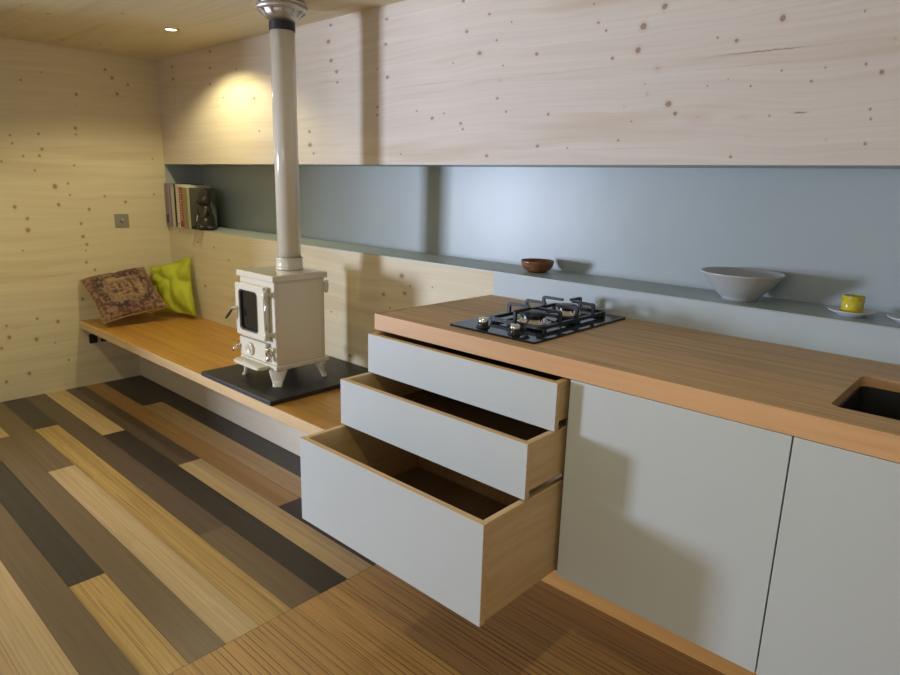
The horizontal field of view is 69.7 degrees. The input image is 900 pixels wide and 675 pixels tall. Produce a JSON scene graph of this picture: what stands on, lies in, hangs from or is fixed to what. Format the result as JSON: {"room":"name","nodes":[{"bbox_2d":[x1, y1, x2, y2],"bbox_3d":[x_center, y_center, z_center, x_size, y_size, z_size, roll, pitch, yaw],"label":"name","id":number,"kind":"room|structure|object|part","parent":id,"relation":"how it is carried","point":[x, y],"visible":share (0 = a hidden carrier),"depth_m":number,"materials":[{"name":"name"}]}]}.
{"room":"kitchen","nodes":[
{"label":"kitchen","id":0,"kind":"room"},
{"bbox_2d":[0,36,170,401],"bbox_3d":[-3.502,-0.524,2.729,0.200,2.245,5.240,14,18,41],"label":"wall","id":1,"kind":"structure","parent":0,"point":[81,144],"depth_m":3.88,"materials":[{"name":"brown wood"}]},
{"bbox_2d":[89,334,97,342],"bbox_3d":[-2.263,0.006,4.097,0.013,0.058,0.048,14,18,41],"label":"wall socket","id":2,"kind":"object","parent":1,"relation":"attached to","point":[92,338],"visible":0.86,"depth_m":4.09,"materials":[{"name":"black plastic"}]},
{"bbox_2d":[114,214,128,226],"bbox_3d":[-2.078,-0.741,4.096,0.021,0.083,0.085,14,18,41],"label":"light switch","id":3,"kind":"object","parent":1,"relation":"attached to","point":[121,220],"visible":1,"depth_m":4.09,"materials":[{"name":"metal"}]},
{"bbox_2d":[0,0,405,59],"bbox_3d":[-1.595,-1.011,0.586,5.638,0.200,4.900,14,18,41],"label":"ceiling","id":4,"kind":"structure","parent":0,"point":[134,28],"depth_m":3.06,"materials":[{"name":"brown wood"}]},
{"bbox_2d":[163,27,178,30],"bbox_3d":[-1.383,-1.526,3.202,0.074,0.004,0.074,14,18,41],"label":"recessed light","id":5,"kind":"object","parent":4,"relation":"in","point":[164,28],"visible":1,"depth_m":3.19,"materials":[{"name":"metal"}]},
{"bbox_2d":[0,375,724,674],"bbox_3d":[-1.644,1.082,1.095,5.638,0.060,4.920,14,18,41],"label":"floor","id":6,"kind":"structure","parent":0,"point":[145,530],"depth_m":2.18,"materials":[{"name":"brown wood"}]},
{"bbox_2d":[80,312,341,455],"bbox_3d":[-1.087,0.301,3.377,2.786,0.423,0.604,14,18,41],"label":"bench","id":7,"kind":"object","parent":6,"relation":"on","point":[173,349],"visible":0.44,"depth_m":3.47,"materials":[{"name":"brown wood"}]},
{"bbox_2d":[79,266,168,323],"bbox_3d":[-2.022,-0.271,4.011,0.418,0.284,0.318,-11,18,-41],"label":"cushion","id":8,"kind":"object","parent":7,"relation":"on","point":[128,292],"visible":1,"depth_m":3.95,"materials":[{"name":"fabric"}]},
{"bbox_2d":[150,256,195,315],"bbox_3d":[-1.793,-0.340,4.174,0.411,0.378,0.128,6,14,17],"label":"cushion","id":9,"kind":"object","parent":7,"relation":"on","point":[172,281],"visible":0.88,"depth_m":4.14,"materials":[{"name":"fabric"}]},
{"bbox_2d":[201,356,367,405],"bbox_3d":[-0.733,0.171,3.010,0.580,0.020,0.601,14,18,41],"label":"hearth slab","id":10,"kind":"object","parent":7,"relation":"on","point":[307,380],"visible":0.56,"depth_m":2.89,"materials":[{"name":"black stone"}]},
{"bbox_2d":[225,266,328,386],"bbox_3d":[-0.771,-0.060,2.894,0.310,0.481,0.344,14,18,41],"label":"wood stove","id":11,"kind":"object","parent":10,"relation":"on","point":[280,314],"visible":0.98,"depth_m":2.80,"materials":[{"name":"beige metal"}]},
{"bbox_3d":[-0.919,0.130,2.957,0.058,0.074,0.076,1,13,-3],"label":"leg","id":12,"kind":"part","parent":11,"relation":"part of","materials":[{"name":"beige metal"}]},
{"bbox_3d":[-0.866,-0.117,2.810,0.156,0.189,0.004,14,18,41],"label":"door glass","id":13,"kind":"part","parent":11,"relation":"part of","materials":[{"name":"black glass"}]},
{"bbox_3d":[-0.861,-0.115,2.805,0.230,0.233,0.029,14,18,41],"label":"fire door","id":14,"kind":"part","parent":11,"relation":"part of","materials":[{"name":"white metal"}]},
{"bbox_3d":[-0.862,0.048,2.849,0.212,0.082,0.019,14,18,41],"label":"ash door","id":15,"kind":"part","parent":11,"relation":"part of","materials":[{"name":"beige metal"}]},
{"bbox_3d":[-0.771,-0.099,2.702,0.008,0.223,0.008,14,18,41],"label":"hinge rod","id":16,"kind":"part","parent":11,"relation":"part of","materials":[{"name":"silver metal"}]},
{"bbox_3d":[-0.745,0.172,2.801,0.076,0.074,0.058,1,13,-3],"label":"leg","id":17,"kind":"part","parent":11,"relation":"part of","materials":[{"name":"beige metal"}]},
{"bbox_2d":[255,0,307,270],"bbox_3d":[-0.704,-0.842,2.771,0.212,1.100,0.212,14,18,41],"label":"flue pipe","id":18,"kind":"object","parent":11,"relation":"on","point":[282,16],"visible":1,"depth_m":2.72,"materials":[{"name":"beige metal"}]},
{"bbox_3d":[-0.745,-0.284,2.860,0.295,0.028,0.279,14,18,41],"label":"plate","id":19,"kind":"part","parent":11,"relation":"part of","materials":[{"name":"white metal"}]},
{"bbox_3d":[-0.753,0.090,2.949,0.295,0.021,0.277,14,18,41],"label":"plate","id":20,"kind":"part","parent":11,"relation":"part of","materials":[{"name":"beige metal"}]},
{"bbox_3d":[-0.593,0.138,2.962,0.058,0.074,0.076,1,13,-3],"label":"leg","id":21,"kind":"part","parent":11,"relation":"part of","materials":[{"name":"beige metal"}]},
{"bbox_3d":[-0.552,-0.228,2.875,0.022,0.055,0.022,14,18,41],"label":"damper knob","id":22,"kind":"part","parent":11,"relation":"part of","materials":[{"name":"beige metal"}]},
{"bbox_2d":[541,570,756,674],"bbox_3d":[0.866,0.819,1.708,2.450,0.298,0.020,14,18,41],"label":"baseboard","id":23,"kind":"structure","parent":6,"relation":"on","point":[685,646],"depth_m":1.96,"materials":[{"name":"brown wood"}]},
{"bbox_2d":[156,0,899,367],"bbox_3d":[0.157,-0.420,2.706,5.639,2.245,0.340,14,18,41],"label":"wall","id":24,"kind":"structure","parent":0,"point":[425,82],"depth_m":2.28,"materials":[{"name":"brown wood"}]},
{"bbox_2d":[167,184,172,225],"bbox_3d":[-1.777,-0.883,4.310,0.033,0.272,0.190,14,18,41],"label":"book","id":25,"kind":"object","parent":24,"relation":"on","point":[168,185],"visible":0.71,"depth_m":4.24,"materials":[{"name":"paper"}]},
{"bbox_2d":[170,187,175,226],"bbox_3d":[-1.748,-0.868,4.285,0.047,0.254,0.180,14,18,41],"label":"book","id":26,"kind":"object","parent":24,"relation":"on","point":[171,188],"visible":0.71,"depth_m":4.22,"materials":[{"name":"paper"}]},
{"bbox_2d":[164,183,183,225],"bbox_3d":[-1.808,-0.892,4.334,0.045,0.276,0.186,14,18,41],"label":"book","id":27,"kind":"object","parent":24,"relation":"on","point":[165,184],"visible":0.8,"depth_m":4.27,"materials":[{"name":"paper"}]},
{"bbox_2d":[182,188,188,228],"bbox_3d":[-1.622,-0.833,4.157,0.059,0.254,0.165,14,18,41],"label":"book","id":28,"kind":"object","parent":24,"relation":"on","point":[184,191],"visible":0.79,"depth_m":4.10,"materials":[{"name":"paper"}]},
{"bbox_2d":[173,184,203,226],"bbox_3d":[-1.714,-0.872,4.260,0.033,0.276,0.190,14,18,41],"label":"book","id":29,"kind":"object","parent":24,"relation":"on","point":[173,184],"visible":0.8,"depth_m":4.20,"materials":[{"name":"paper"}]},
{"bbox_2d":[175,184,205,226],"bbox_3d":[-1.689,-0.862,4.231,0.043,0.272,0.191,14,18,41],"label":"book","id":30,"kind":"object","parent":24,"relation":"on","point":[176,185],"visible":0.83,"depth_m":4.17,"materials":[{"name":"paper"}]},
{"bbox_2d":[178,185,209,227],"bbox_3d":[-1.654,-0.851,4.200,0.051,0.266,0.191,14,18,41],"label":"book","id":31,"kind":"object","parent":24,"relation":"on","point":[180,187],"visible":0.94,"depth_m":4.13,"materials":[{"name":"paper"}]},
{"bbox_3d":[-1.718,-0.832,4.133,0.047,0.250,0.001,14,18,41],"label":"spine panel","id":32,"kind":"part","parent":31,"relation":"part of","materials":[{"name":"paper"}]},
{"bbox_2d":[186,188,216,228],"bbox_3d":[-1.584,-0.826,4.130,0.033,0.254,0.175,14,18,41],"label":"book","id":33,"kind":"object","parent":24,"relation":"on","point":[192,193],"visible":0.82,"depth_m":4.08,"materials":[{"name":"paper"}]},
{"bbox_2d":[191,189,216,229],"bbox_3d":[-1.533,-0.796,4.024,0.159,0.248,0.128,14,18,41],"label":"figurine","id":34,"kind":"object","parent":24,"relation":"on","point":[204,219],"visible":1,"depth_m":4.00,"materials":[{"name":"brown metal"}]},
{"bbox_2d":[300,330,571,626],"bbox_3d":[0.117,0.285,2.027,0.742,0.552,0.902,14,18,41],"label":"drawer cabinet","id":35,"kind":"object","parent":24,"relation":"attached to","point":[443,468],"visible":0.56,"depth_m":1.73,"materials":[{"name":"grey wood"}]},
{"bbox_3d":[-0.185,0.492,1.740,0.720,0.267,0.018,14,18,41],"label":"drawer","id":36,"kind":"part","parent":35,"relation":"part of","materials":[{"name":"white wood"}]},
{"bbox_3d":[-0.015,0.452,1.920,0.716,0.263,0.482,14,18,41],"label":"drawer","id":37,"kind":"part","parent":35,"relation":"part of","materials":[{"name":"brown wood"}]},
{"bbox_3d":[-0.074,0.263,1.802,0.720,0.146,0.018,14,18,41],"label":"drawer","id":38,"kind":"part","parent":35,"relation":"part of","materials":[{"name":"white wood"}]},
{"bbox_3d":[0.096,0.215,1.980,0.716,0.128,0.482,14,18,41],"label":"drawer","id":39,"kind":"part","parent":35,"relation":"part of","materials":[{"name":"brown wood"}]},
{"bbox_3d":[0.006,0.111,1.851,0.720,0.127,0.018,14,18,41],"label":"drawer","id":40,"kind":"part","parent":35,"relation":"part of","materials":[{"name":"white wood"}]},
{"bbox_3d":[0.176,0.062,2.028,0.716,0.105,0.482,14,18,41],"label":"drawer","id":41,"kind":"part","parent":35,"relation":"part of","materials":[{"name":"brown wood"}]},
{"bbox_2d":[375,295,899,462],"bbox_3d":[0.856,0.118,1.508,2.449,0.052,0.595,14,18,41],"label":"countertop","id":42,"kind":"structure","parent":35,"relation":"on","point":[794,391],"depth_m":1.58,"materials":[{"name":"brown wood"}]},
{"bbox_2d":[450,296,625,343],"bbox_3d":[0.288,-0.076,2.029,0.313,0.056,0.516,14,18,41],"label":"gas hob","id":43,"kind":"object","parent":42,"relation":"in","point":[537,324],"visible":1,"depth_m":1.96,"materials":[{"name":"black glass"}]},
{"bbox_3d":[0.099,-0.047,1.912,0.031,0.024,0.031,14,18,41],"label":"knob","id":44,"kind":"part","parent":43,"relation":"part of","materials":[{"name":"silver metal"}]},
{"bbox_3d":[0.185,-0.026,1.835,0.031,0.024,0.031,14,18,41],"label":"knob","id":45,"kind":"part","parent":43,"relation":"part of","materials":[{"name":"silver metal"}]},
{"bbox_3d":[0.258,-0.059,1.999,0.116,0.024,0.116,14,18,41],"label":"burner","id":46,"kind":"part","parent":43,"relation":"part of","materials":[{"name":"silver metal"}]},
{"bbox_3d":[0.387,-0.088,2.135,0.093,0.024,0.093,14,18,41],"label":"burner","id":47,"kind":"part","parent":43,"relation":"part of","materials":[{"name":"silver metal"}]},
{"bbox_2d":[838,386,899,419],"bbox_3d":[1.046,0.269,1.302,0.465,0.186,0.308,14,18,41],"label":"sink","id":48,"kind":"object","parent":42,"relation":"in","point":[865,399],"visible":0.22,"depth_m":1.51,"materials":[{"name":"black metal"}]},
{"bbox_2d":[521,258,553,272],"bbox_3d":[0.339,-0.278,2.506,0.128,0.045,0.128,14,18,41],"label":"wooden bowl","id":49,"kind":"object","parent":24,"relation":"on","point":[537,265],"visible":1,"depth_m":2.46,"materials":[{"name":"brown wood"}]},
{"bbox_2d":[557,379,794,672],"bbox_3d":[0.684,0.372,1.724,0.512,0.552,0.594,14,18,41],"label":"base cabinet","id":50,"kind":"object","parent":24,"relation":"attached to","point":[671,514],"visible":0.73,"depth_m":1.48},
{"bbox_2d":[700,267,785,301],"bbox_3d":[0.894,-0.160,1.988,0.241,0.086,0.241,14,18,41],"label":"ceramic bowl","id":51,"kind":"object","parent":24,"relation":"on","point":[736,284],"visible":1,"depth_m":1.94,"materials":[{"name":"white ceramic"}]},
{"bbox_2d":[756,436,899,674],"bbox_3d":[1.094,0.471,1.359,0.597,0.552,0.594,14,18,41],"label":"base cabinet","id":52,"kind":"object","parent":24,"relation":"attached to","point":[833,604],"visible":0.89,"depth_m":1.26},
{"bbox_2d":[827,306,876,317],"bbox_3d":[1.109,-0.069,1.784,0.118,0.016,0.118,14,18,41],"label":"saucer","id":53,"kind":"object","parent":24,"relation":"on","point":[866,312],"visible":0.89,"depth_m":1.76,"materials":[{"name":"white ceramic"}]},
{"bbox_2d":[840,294,865,312],"bbox_3d":[1.109,-0.092,1.779,0.055,0.048,0.055,14,18,41],"label":"espresso cup","id":54,"kind":"object","parent":53,"relation":"on","point":[852,303],"visible":0.85,"depth_m":1.76,"materials":[{"name":"yellow ceramic"}]},
{"bbox_2d":[887,313,899,322],"bbox_3d":[1.212,-0.044,1.690,0.118,0.016,0.118,14,18,41],"label":"saucer","id":55,"kind":"object","parent":24,"relation":"on","point":[895,316],"visible":1,"depth_m":1.72,"materials":[{"name":"white ceramic"}]}
]}

